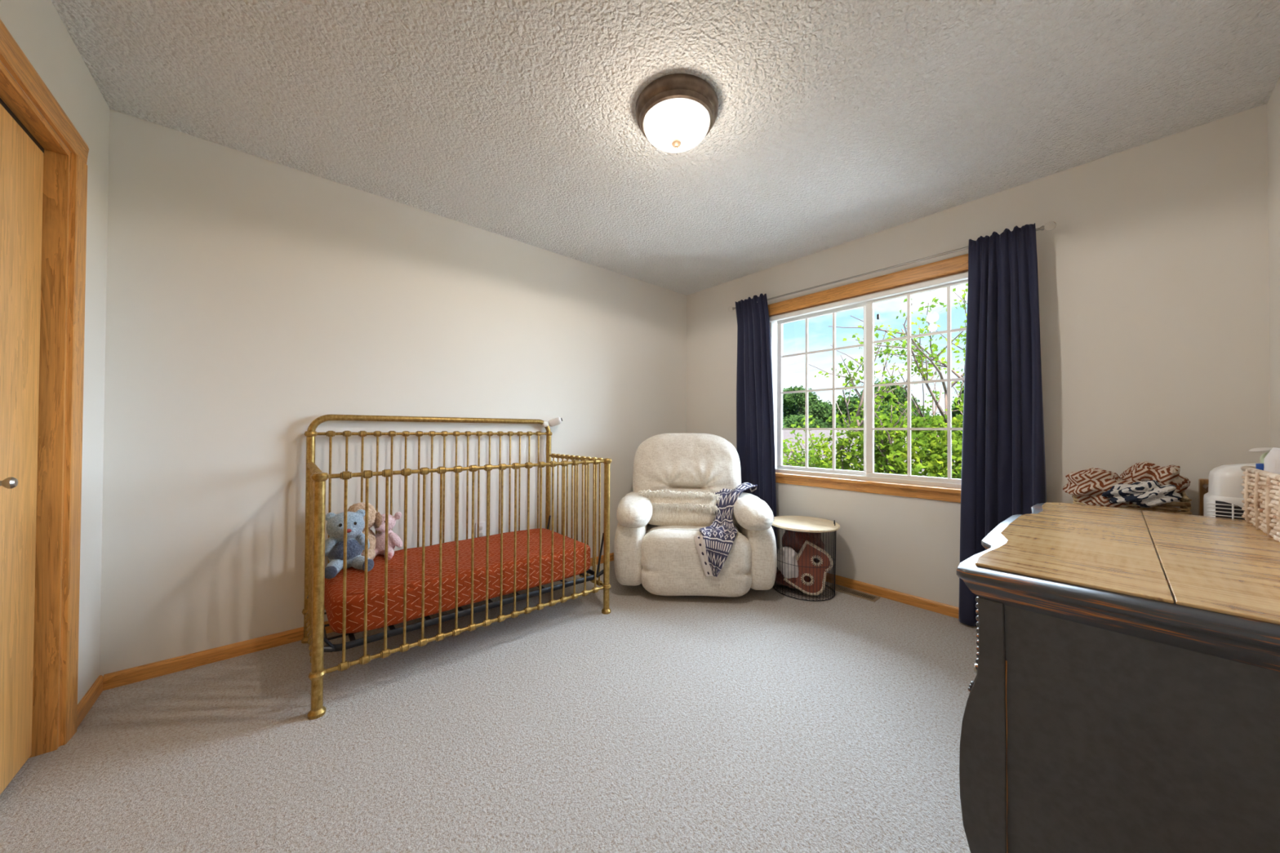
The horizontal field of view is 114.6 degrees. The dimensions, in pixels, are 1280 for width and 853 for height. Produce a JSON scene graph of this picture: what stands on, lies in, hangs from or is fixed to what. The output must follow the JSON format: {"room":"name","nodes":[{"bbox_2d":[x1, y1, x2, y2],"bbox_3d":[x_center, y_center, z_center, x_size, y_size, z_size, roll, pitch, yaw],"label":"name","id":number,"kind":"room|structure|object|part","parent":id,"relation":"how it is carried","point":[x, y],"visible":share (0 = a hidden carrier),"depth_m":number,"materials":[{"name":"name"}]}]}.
{"room":"bedroom","nodes":[
{"label":"bedroom","id":0,"kind":"room"},
{"bbox_2d":[0,0,109,704],"bbox_3d":[-1.245,-0.129,0.478,0.120,2.440,3.190,1,-1,-41],"label":"wall","id":1,"kind":"structure","parent":0,"point":[36,26],"depth_m":1.58,"materials":[{"name":"white paint"}]},
{"bbox_2d":[0,103,43,794],"bbox_3d":[-1.706,0.081,1.033,0.072,1.983,0.855,1,-1,-41],"label":"door","id":2,"kind":"structure","parent":1,"relation":"in","point":[21,161],"depth_m":1.25,"materials":[{"name":"brown wood"}]},
{"bbox_3d":[-1.799,0.160,1.164,0.038,0.033,0.033,1,-1,-41],"label":"knob","id":3,"kind":"part","parent":2,"relation":"part of","materials":[{"name":"silver metal"}]},
{"bbox_2d":[0,97,44,156],"bbox_3d":[-1.457,-0.925,0.724,0.035,0.025,1.713,1,-1,-41],"label":"trim","id":4,"kind":"structure","parent":1,"relation":"attached to","point":[5,106],"depth_m":1.26,"materials":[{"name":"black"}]},
{"bbox_2d":[0,61,68,155],"bbox_3d":[-1.452,-0.947,0.729,0.119,0.020,1.713,1,-1,-41],"label":"trim","id":5,"kind":"structure","parent":1,"relation":"attached to","point":[11,94],"depth_m":1.23,"materials":[{"name":"brown wood"}]},
{"bbox_2d":[0,18,88,164],"bbox_3d":[-1.399,-0.996,0.775,0.018,0.078,1.929,1,-1,-41],"label":"trim","id":6,"kind":"structure","parent":1,"relation":"attached to","point":[11,55],"depth_m":1.21,"materials":[{"name":"brown wood"}]},
{"bbox_2d":[28,149,71,758],"bbox_3d":[-1.456,0.068,0.719,0.121,2.050,1.753,1,-1,-41],"label":"trim","id":7,"kind":"structure","parent":1,"relation":"attached to","point":[57,167],"depth_m":1.39,"materials":[{"name":"brown wood"}]},
{"bbox_2d":[60,153,87,746],"bbox_3d":[-1.404,0.068,0.764,0.018,2.050,1.929,1,-1,-41],"label":"trim","id":8,"kind":"structure","parent":1,"relation":"attached to","point":[79,168],"depth_m":1.44,"materials":[{"name":"brown wood"}]},
{"bbox_2d":[76,675,103,728],"bbox_3d":[-2.146,1.067,1.597,0.013,0.062,0.308,1,-1,-41],"label":"baseboard","id":9,"kind":"structure","parent":1,"relation":"attached to","point":[87,701],"depth_m":1.59,"materials":[{"name":"brown wood"}]},
{"bbox_2d":[99,108,686,676],"bbox_3d":[-1.222,-0.106,2.709,4.641,2.440,0.150,1,-1,-41],"label":"wall","id":10,"kind":"structure","parent":0,"point":[251,300],"depth_m":2.13,"materials":[{"name":"white paint"}]},
{"bbox_2d":[102,552,613,690],"bbox_3d":[-0.895,1.087,2.878,3.555,0.062,0.013,1,-1,-41],"label":"baseboard","id":11,"kind":"structure","parent":10,"relation":"attached to","point":[131,675],"depth_m":1.90,"materials":[{"name":"brown wood"}]},
{"bbox_2d":[475,521,485,537],"bbox_3d":[-1.062,0.698,2.738,0.070,0.115,0.009,1,-1,-41],"label":"wall outlet","id":12,"kind":"object","parent":10,"relation":"attached to","point":[482,525],"visible":0.77,"depth_m":2.74,"materials":[{"name":"white plastic"}]},
{"bbox_2d":[479,525,483,537],"bbox_3d":[-1.061,0.699,2.737,0.030,0.071,0.006,1,-1,-41],"label":"socket","id":13,"kind":"object","parent":12,"relation":"attached to","point":[481,527],"depth_m":2.74,"materials":[{"name":"grey plastic"}]},
{"bbox_2d":[0,560,978,852],"bbox_3d":[-0.150,1.167,1.454,4.641,0.120,3.440,1,-1,-41],"label":"floor","id":14,"kind":"structure","parent":0,"point":[769,721],"depth_m":1.43,"materials":[{"name":"carpet"}]},
{"bbox_2d":[301,414,612,719],"bbox_3d":[-0.954,0.526,2.299,1.426,1.172,0.782,1,-1,-41],"label":"crib","id":15,"kind":"object","parent":14,"relation":"on","point":[314,631],"visible":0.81,"depth_m":2.10,"materials":[{"name":"gold metal"}]},
{"bbox_3d":[-1.473,0.949,1.846,0.033,0.033,0.725,1,-1,-41],"label":"rail","id":16,"kind":"part","parent":15,"relation":"part of","materials":[{"name":"gold metal"}]},
{"bbox_3d":[-1.709,0.565,2.123,0.057,1.082,0.057,1,-1,-41],"label":"post","id":17,"kind":"part","parent":15,"relation":"part of","materials":[{"name":"gold metal"}]},
{"bbox_3d":[-1.469,0.195,1.854,0.033,0.033,0.725,1,-1,-41],"label":"rail","id":18,"kind":"part","parent":15,"relation":"part of","materials":[{"name":"gold metal"}]},
{"bbox_3d":[-1.234,0.639,1.575,0.057,0.927,0.057,1,-1,-41],"label":"post","id":19,"kind":"part","parent":15,"relation":"part of","materials":[{"name":"gold metal"}]},
{"bbox_3d":[-1.190,0.045,2.578,1.369,0.033,0.033,1,-1,-41],"label":"rail","id":20,"kind":"part","parent":15,"relation":"part of","materials":[{"name":"gold metal"}]},
{"bbox_2d":[324,528,590,633],"bbox_3d":[-0.956,0.786,2.297,1.281,0.178,0.677,1,-1,-41],"label":"mattress","id":21,"kind":"object","parent":15,"relation":"on","point":[333,595],"visible":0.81,"depth_m":2.00,"materials":[{"name":"orange fabric"}]},
{"bbox_2d":[324,509,373,578],"bbox_3d":[-1.425,0.558,1.995,0.206,0.286,0.216,1,-1,-43],"label":"teddy bear","id":22,"kind":"object","parent":21,"relation":"on","point":[334,544],"visible":0.86,"depth_m":1.98},
{"bbox_2d":[346,502,382,559],"bbox_3d":[-1.473,0.556,2.153,0.213,0.304,0.200,1,-1,-21],"label":"plush dog","id":23,"kind":"object","parent":21,"relation":"on","point":[375,517],"visible":0.45,"depth_m":2.17},
{"bbox_2d":[361,511,402,559],"bbox_3d":[-1.391,0.587,2.218,0.174,0.233,0.174,0,-1,-9],"label":"teddy bear","id":24,"kind":"object","parent":21,"relation":"on","point":[393,540],"visible":0.54,"depth_m":2.22,"materials":[{"name":"pink fabric"}]},
{"bbox_3d":[-0.956,0.892,2.295,1.303,0.028,0.669,1,-1,-41],"label":"spring frame","id":25,"kind":"part","parent":15,"relation":"part of","materials":[{"name":"black metal"}]},
{"bbox_3d":[-0.719,0.955,2.021,1.369,0.033,0.033,1,-1,-41],"label":"rail","id":26,"kind":"part","parent":15,"relation":"part of","materials":[{"name":"gold metal"}]},
{"bbox_3d":[-0.715,0.201,2.029,1.369,0.033,0.033,1,-1,-41],"label":"rail","id":27,"kind":"part","parent":15,"relation":"part of","materials":[{"name":"gold metal"}]},
{"bbox_3d":[-0.675,0.579,3.021,0.057,1.082,0.057,1,-1,-41],"label":"post","id":28,"kind":"part","parent":15,"relation":"part of","materials":[{"name":"gold metal"}]},
{"bbox_2d":[541,417,562,487],"bbox_3d":[-0.653,0.320,3.030,0.156,0.782,0.071,0,-1,-18],"label":"monitor","id":29,"kind":"object","parent":15,"relation":"attached to","point":[557,420],"visible":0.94,"depth_m":3.02,"materials":[{"name":"white plastic"}]},
{"bbox_3d":[-0.436,0.210,2.751,0.033,0.033,0.725,1,-1,-41],"label":"rail","id":30,"kind":"part","parent":15,"relation":"part of","materials":[{"name":"gold metal"}]},
{"bbox_3d":[-0.440,0.964,2.744,0.033,0.033,0.725,1,-1,-41],"label":"rail","id":31,"kind":"part","parent":15,"relation":"part of","materials":[{"name":"gold metal"}]},
{"bbox_3d":[-0.201,0.654,2.473,0.057,0.927,0.057,1,-1,-41],"label":"post","id":32,"kind":"part","parent":15,"relation":"part of","materials":[{"name":"gold metal"}]},
{"bbox_2d":[613,432,777,596],"bbox_3d":[0.379,0.587,2.999,1.070,1.077,0.868,0,-1,4],"label":"recliner","id":33,"kind":"object","parent":14,"relation":"on","point":[665,560],"visible":0.78,"depth_m":2.65,"materials":[{"name":"beige fabric"}]},
{"bbox_3d":[-0.049,0.849,3.055,0.210,0.450,0.816,0,-1,4],"label":"arm","id":34,"kind":"part","parent":33,"relation":"part of","materials":[{"name":"beige fabric"}]},
{"bbox_2d":[638,488,720,526],"bbox_3d":[0.279,0.588,2.929,0.608,0.281,0.205,0,-1,6],"label":"lumbar pillow","id":35,"kind":"object","parent":33,"relation":"on","point":[669,508],"visible":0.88,"depth_m":2.88,"materials":[{"name":"white fabric"}]},
{"bbox_3d":[0.359,0.392,3.183,0.830,0.683,0.374,0,-1,4],"label":"backrest","id":36,"kind":"part","parent":33,"relation":"part of","materials":[{"name":"beige fabric"}]},
{"bbox_2d":[646,524,742,533],"bbox_3d":[0.388,0.793,2.998,0.690,0.200,0.680,0,-1,4],"label":"seat cushion","id":37,"kind":"object","parent":33,"relation":"on","point":[651,529],"depth_m":2.76,"materials":[{"name":"beige fabric"}]},
{"bbox_2d":[693,482,757,577],"bbox_3d":[0.635,0.677,2.909,0.326,0.522,0.854,0,-1,21],"label":"throw blanket","id":38,"kind":"object","parent":33,"relation":"on","point":[713,546],"visible":0.88,"depth_m":2.59,"materials":[{"name":"blue fabric"}]},
{"bbox_3d":[0.818,0.853,2.988,0.190,0.450,0.816,0,-1,4],"label":"arm","id":39,"kind":"part","parent":33,"relation":"part of","materials":[{"name":"beige fabric"}]},
{"bbox_2d":[772,515,839,601],"bbox_3d":[1.129,0.878,2.838,0.460,0.494,0.460,1,-1,-41],"label":"table","id":40,"kind":"object","parent":14,"relation":"on","point":[805,524],"visible":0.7,"depth_m":2.72,"materials":[{"name":"black metal"}]},
{"bbox_2d":[777,546,799,578],"bbox_3d":[1.008,0.926,2.810,0.125,0.208,0.180,1,-1,-23],"label":"blanket","id":41,"kind":"object","parent":40,"relation":"in","point":[795,571],"visible":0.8,"depth_m":2.75,"materials":[{"name":"white fabric"}]},
{"bbox_2d":[775,529,824,589],"bbox_3d":[1.114,0.912,2.867,0.326,0.418,0.303,1,-1,-41],"label":"folded blanket","id":42,"kind":"object","parent":40,"relation":"in","point":[800,537],"visible":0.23,"depth_m":2.81,"materials":[{"name":"brown fabric"}]},
{"bbox_2d":[783,540,832,595],"bbox_3d":[1.120,0.939,2.738,0.304,0.351,0.102,0,-1,25],"label":"cushion","id":43,"kind":"object","parent":40,"relation":"in","point":[819,553],"visible":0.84,"depth_m":2.71,"materials":[{"name":"brown fabric"}]},
{"bbox_2d":[826,584,880,602],"bbox_3d":[1.444,1.126,2.783,0.100,0.006,0.305,1,-1,-41],"label":"floor vent","id":44,"kind":"object","parent":14,"relation":"in","point":[871,597],"visible":0.92,"depth_m":2.77,"materials":[{"name":"beige metal"}]},
{"bbox_2d":[956,502,1279,852],"bbox_3d":[1.298,0.698,1.014,1.251,0.824,0.642,1,-1,-41],"label":"dresser","id":45,"kind":"object","parent":14,"relation":"on","point":[1124,696],"visible":1,"depth_m":0.72,"materials":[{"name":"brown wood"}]},
{"bbox_3d":[0.681,0.534,0.843,0.012,0.022,0.012,1,-1,-41],"label":"bead trim","id":46,"kind":"part","parent":45,"relation":"part of","materials":[{"name":"silver metal"}]},
{"bbox_3d":[0.874,0.625,1.048,0.028,0.028,0.035,1,-1,-41],"label":"knob","id":47,"kind":"part","parent":45,"relation":"part of","materials":[{"name":"silver metal"}]},
{"bbox_3d":[0.689,0.422,0.836,0.012,0.149,0.012,1,-1,-41],"label":"bead trim","id":48,"kind":"part","parent":45,"relation":"part of","materials":[{"name":"silver metal"}]},
{"bbox_3d":[1.303,0.322,1.014,1.251,0.060,0.632,1,-1,-41],"label":"moulding","id":49,"kind":"part","parent":45,"relation":"part of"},
{"bbox_2d":[1072,491,1191,514],"bbox_3d":[2.133,0.350,1.797,0.268,0.176,0.323,1,-1,-41],"label":"storage basket","id":50,"kind":"object","parent":45,"relation":"on","point":[1184,505],"visible":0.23,"depth_m":1.65,"materials":[{"name":"brown wicker"}]},
{"bbox_2d":[1062,467,1140,507],"bbox_3d":[2.044,0.272,1.821,0.239,0.170,0.222,0,-1,25],"label":"fleece blanket","id":51,"kind":"object","parent":50,"relation":"in","point":[1088,485],"visible":0.72,"depth_m":1.78,"materials":[{"name":"brown fabric"}]},
{"bbox_2d":[1101,480,1182,507],"bbox_3d":[2.046,0.272,1.681,0.140,0.112,0.211,1,-1,-41],"label":"fleece blanket","id":52,"kind":"object","parent":50,"relation":"in","point":[1149,493],"visible":1,"depth_m":1.64,"materials":[{"name":"white fabric"}]},
{"bbox_2d":[1120,461,1190,506],"bbox_3d":[2.210,0.248,1.778,0.176,0.193,0.203,1,-1,-30],"label":"fleece blanket","id":53,"kind":"object","parent":50,"relation":"in","point":[1144,470],"visible":0.52,"depth_m":1.73,"materials":[{"name":"brown fabric"}]},
{"bbox_3d":[0.869,0.723,0.627,0.018,0.762,0.607,1,-1,-41],"label":"panel","id":54,"kind":"part","parent":45,"relation":"part of","materials":[{"name":"grey paint"}]},
{"bbox_2d":[1198,478,1208,515],"bbox_3d":[2.143,0.672,1.784,0.369,0.900,0.459,1,-1,-41],"label":"stand","id":55,"kind":"object","parent":45,"relation":"on","point":[1202,482],"visible":0.07,"depth_m":1.74,"materials":[{"name":"brown wood"}]},
{"bbox_3d":[2.276,0.249,1.634,0.280,0.027,0.027,1,-1,-41],"label":"rail","id":56,"kind":"part","parent":55,"relation":"part of","materials":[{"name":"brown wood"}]},
{"bbox_2d":[1203,462,1259,519],"bbox_3d":[2.060,0.618,1.377,0.206,0.999,0.200,1,-1,-41],"label":"air purifier","id":57,"kind":"object","parent":45,"relation":"on","point":[1224,498],"visible":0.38,"depth_m":1.37,"materials":[{"name":"white plastic"}]},
{"bbox_2d":[1206,500,1244,519],"bbox_3d":[1.957,0.384,1.354,0.015,0.270,0.102,1,-1,-41],"label":"grille","id":58,"kind":"object","parent":57,"relation":"attached to","point":[1233,509],"depth_m":1.36,"materials":[{"name":"white plastic"}]},
{"bbox_2d":[1240,466,1279,542],"bbox_3d":[1.696,0.204,1.033,0.676,0.168,0.144,1,-1,-41],"label":"woven basket","id":59,"kind":"object","parent":45,"relation":"on","point":[1261,491],"visible":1,"depth_m":1.12,"materials":[{"name":"beige wicker"}]},
{"bbox_2d":[1255,462,1263,470],"bbox_3d":[1.880,0.196,1.241,0.020,0.170,0.020,1,-1,-41],"label":"bottle","id":60,"kind":"object","parent":59,"relation":"in","point":[1259,466],"visible":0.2,"depth_m":1.24,"materials":[{"name":"blue plastic"}]},
{"bbox_2d":[1248,447,1271,463],"bbox_3d":[1.907,0.173,1.245,0.090,0.217,0.057,0,-1,24],"label":"lotion bottle","id":61,"kind":"object","parent":59,"relation":"in","point":[1265,450],"visible":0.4,"depth_m":1.25,"materials":[{"name":"white plastic"}]},
{"bbox_3d":[1.905,0.071,1.246,0.092,0.014,0.036,0,-1,0],"label":"spout","id":62,"kind":"part","parent":61,"relation":"part of","materials":[{"name":"white plastic"}]},
{"bbox_2d":[1263,453,1268,471],"bbox_3d":[1.871,0.137,1.202,0.054,0.133,0.057,1,-1,-41],"label":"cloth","id":63,"kind":"object","parent":59,"relation":"in","point":[1264,460],"visible":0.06,"depth_m":1.22,"materials":[{"name":"white fabric"}]},
{"bbox_2d":[1264,447,1279,474],"bbox_3d":[1.821,0.133,1.162,0.062,0.145,0.066,1,-1,-41],"label":"cloth","id":64,"kind":"object","parent":59,"relation":"in","point":[1272,462],"visible":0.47,"depth_m":1.16,"materials":[{"name":"white fabric"}]},
{"bbox_2d":[50,0,1279,295],"bbox_3d":[-0.120,-1.393,1.462,4.641,0.120,3.490,1,-1,-41],"label":"ceiling","id":65,"kind":"structure","parent":0,"point":[837,122],"depth_m":1.65,"materials":[{"name":"white paint"}]},
{"bbox_2d":[635,73,718,152],"bbox_3d":[0.152,-1.243,1.714,0.344,0.170,0.344,1,-1,-41],"label":"ceiling light","id":66,"kind":"object","parent":65,"relation":"attached to","point":[676,112],"visible":1,"depth_m":1.62,"materials":[{"name":"white glass"}]},
{"bbox_2d":[686,103,1271,607],"bbox_3d":[1.564,-0.089,2.918,0.160,2.440,3.190,1,-1,-41],"label":"wall","id":67,"kind":"structure","parent":0,"point":[1153,269],"depth_m":1.99,"materials":[{"name":"white paint"}]},
{"bbox_2d":[768,253,968,502],"bbox_3d":[1.590,-0.276,2.865,0.215,1.453,1.715,1,-1,-41],"label":"window","id":68,"kind":"structure","parent":67,"relation":"in","point":[947,273],"depth_m":2.84,"materials":[{"name":"white plastic"}]},
{"bbox_3d":[1.385,-0.259,3.158,0.030,1.248,0.717,1,-1,-41],"label":"sash","id":69,"kind":"part","parent":68,"relation":"part of","materials":[{"name":"white plastic"}]},
{"bbox_3d":[1.541,0.383,2.819,0.095,0.024,1.715,1,-1,-41],"label":"sill","id":70,"kind":"part","parent":68,"relation":"part of","materials":[{"name":"brown wood"}]},
{"bbox_3d":[1.539,-0.959,2.825,0.018,0.088,1.711,1,-1,-41],"label":"head casing","id":71,"kind":"part","parent":68,"relation":"part of","materials":[{"name":"brown wood"}]},
{"bbox_3d":[1.822,-0.262,2.593,0.030,1.248,0.730,1,-1,-41],"label":"sash","id":72,"kind":"part","parent":68,"relation":"part of","materials":[{"name":"white plastic"}]},
{"bbox_2d":[825,573,959,618],"bbox_3d":[1.493,1.099,2.849,0.013,0.062,3.190,1,-1,-41],"label":"baseboard","id":73,"kind":"structure","parent":67,"relation":"attached to","point":[926,604],"depth_m":2.64,"materials":[{"name":"brown wood"}]},
{"bbox_2d":[728,221,1056,311],"bbox_3d":[1.460,-1.008,2.845,0.113,0.074,2.010,1,-1,-41],"label":"curtain rod","id":74,"kind":"object","parent":67,"relation":"attached to","point":[1051,225],"visible":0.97,"depth_m":2.60,"materials":[{"name":"silver metal"}]},
{"bbox_2d":[735,293,777,569],"bbox_3d":[0.946,0.022,3.359,0.085,2.197,0.399,1,-1,-38],"label":"curtain","id":75,"kind":"object","parent":74,"relation":"hanging from","point":[755,434],"visible":0.74,"depth_m":3.36,"materials":[{"name":"blue fabric"}]},
{"bbox_2d":[958,222,1046,626],"bbox_3d":[1.943,0.027,2.212,0.076,2.172,0.376,1,-1,-41],"label":"curtain","id":76,"kind":"object","parent":74,"relation":"hanging from","point":[1003,464],"visible":0.8,"depth_m":2.21,"materials":[{"name":"blue fabric"}]},
{"bbox_2d":[1266,76,1279,448],"bbox_3d":[0.968,-0.120,0.188,4.641,2.440,0.150,1,-1,-41],"label":"wall","id":77,"kind":"structure","parent":0,"point":[1273,103],"depth_m":1.61,"materials":[{"name":"white paint"}]},
{"label":"outside","id":78,"kind":"structure","parent":0,"visible":0},
{"bbox_3d":[77.107,2.582,70.114,201.600,5.656,559.200,1,-1,-41],"label":"ground","id":79,"kind":"structure","parent":78,"visible":0},
{"bbox_2d":[782,385,831,427],"bbox_3d":[25.287,-0.767,66.895,17.124,12.150,11.772,1,-1,-30],"label":"tree","id":80,"kind":"object","parent":79,"relation":"on","point":[793,404],"visible":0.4,"depth_m":64.63,"materials":[{"name":"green plant"}]},
{"bbox_2d":[808,389,888,427],"bbox_3d":[17.598,0.966,34.594,7.937,8.673,8.611,0,-1,-10],"label":"tree","id":81,"kind":"object","parent":79,"relation":"on","point":[842,405],"visible":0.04,"depth_m":33.88,"materials":[{"name":"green plant"}]},
{"bbox_2d":[782,430,955,476],"bbox_3d":[10.466,2.341,21.360,10.000,4.450,11.000,1,-1,-41],"label":"house","id":82,"kind":"structure","parent":79,"relation":"on","point":[786,433],"depth_m":21.21,"materials":[{"name":"beige"}]},
{"bbox_2d":[782,283,968,479],"bbox_3d":[3.786,0.960,6.240,3.729,6.840,5.234,1,-1,-44],"label":"maple tree","id":83,"kind":"object","parent":79,"relation":"on","point":[934,463],"visible":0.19,"depth_m":5.82,"materials":[{"name":"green plant"}]},
{"bbox_2d":[862,377,939,425],"bbox_3d":[32.964,-0.569,57.976,12.545,12.460,17.438,0,-1,12],"label":"tree","id":84,"kind":"object","parent":79,"relation":"on","point":[899,393],"visible":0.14,"depth_m":54.50,"materials":[{"name":"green plant"}]},
{"bbox_2d":[944,392,963,426],"bbox_3d":[43.286,-0.837,48.329,14.972,12.998,14.613,1,-1,-20],"label":"tree","id":85,"kind":"object","parent":79,"relation":"on","point":[954,414],"visible":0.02,"depth_m":49.31,"materials":[{"name":"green plant"}]},
{"bbox_2d":[955,377,964,394],"bbox_3d":[52.382,-1.602,60.039,13.833,13.563,14.785,1,-1,-41],"label":"tree","id":86,"kind":"object","parent":79,"relation":"on","point":[962,391],"visible":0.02,"depth_m":61.07,"materials":[{"name":"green plant"}]}
]}

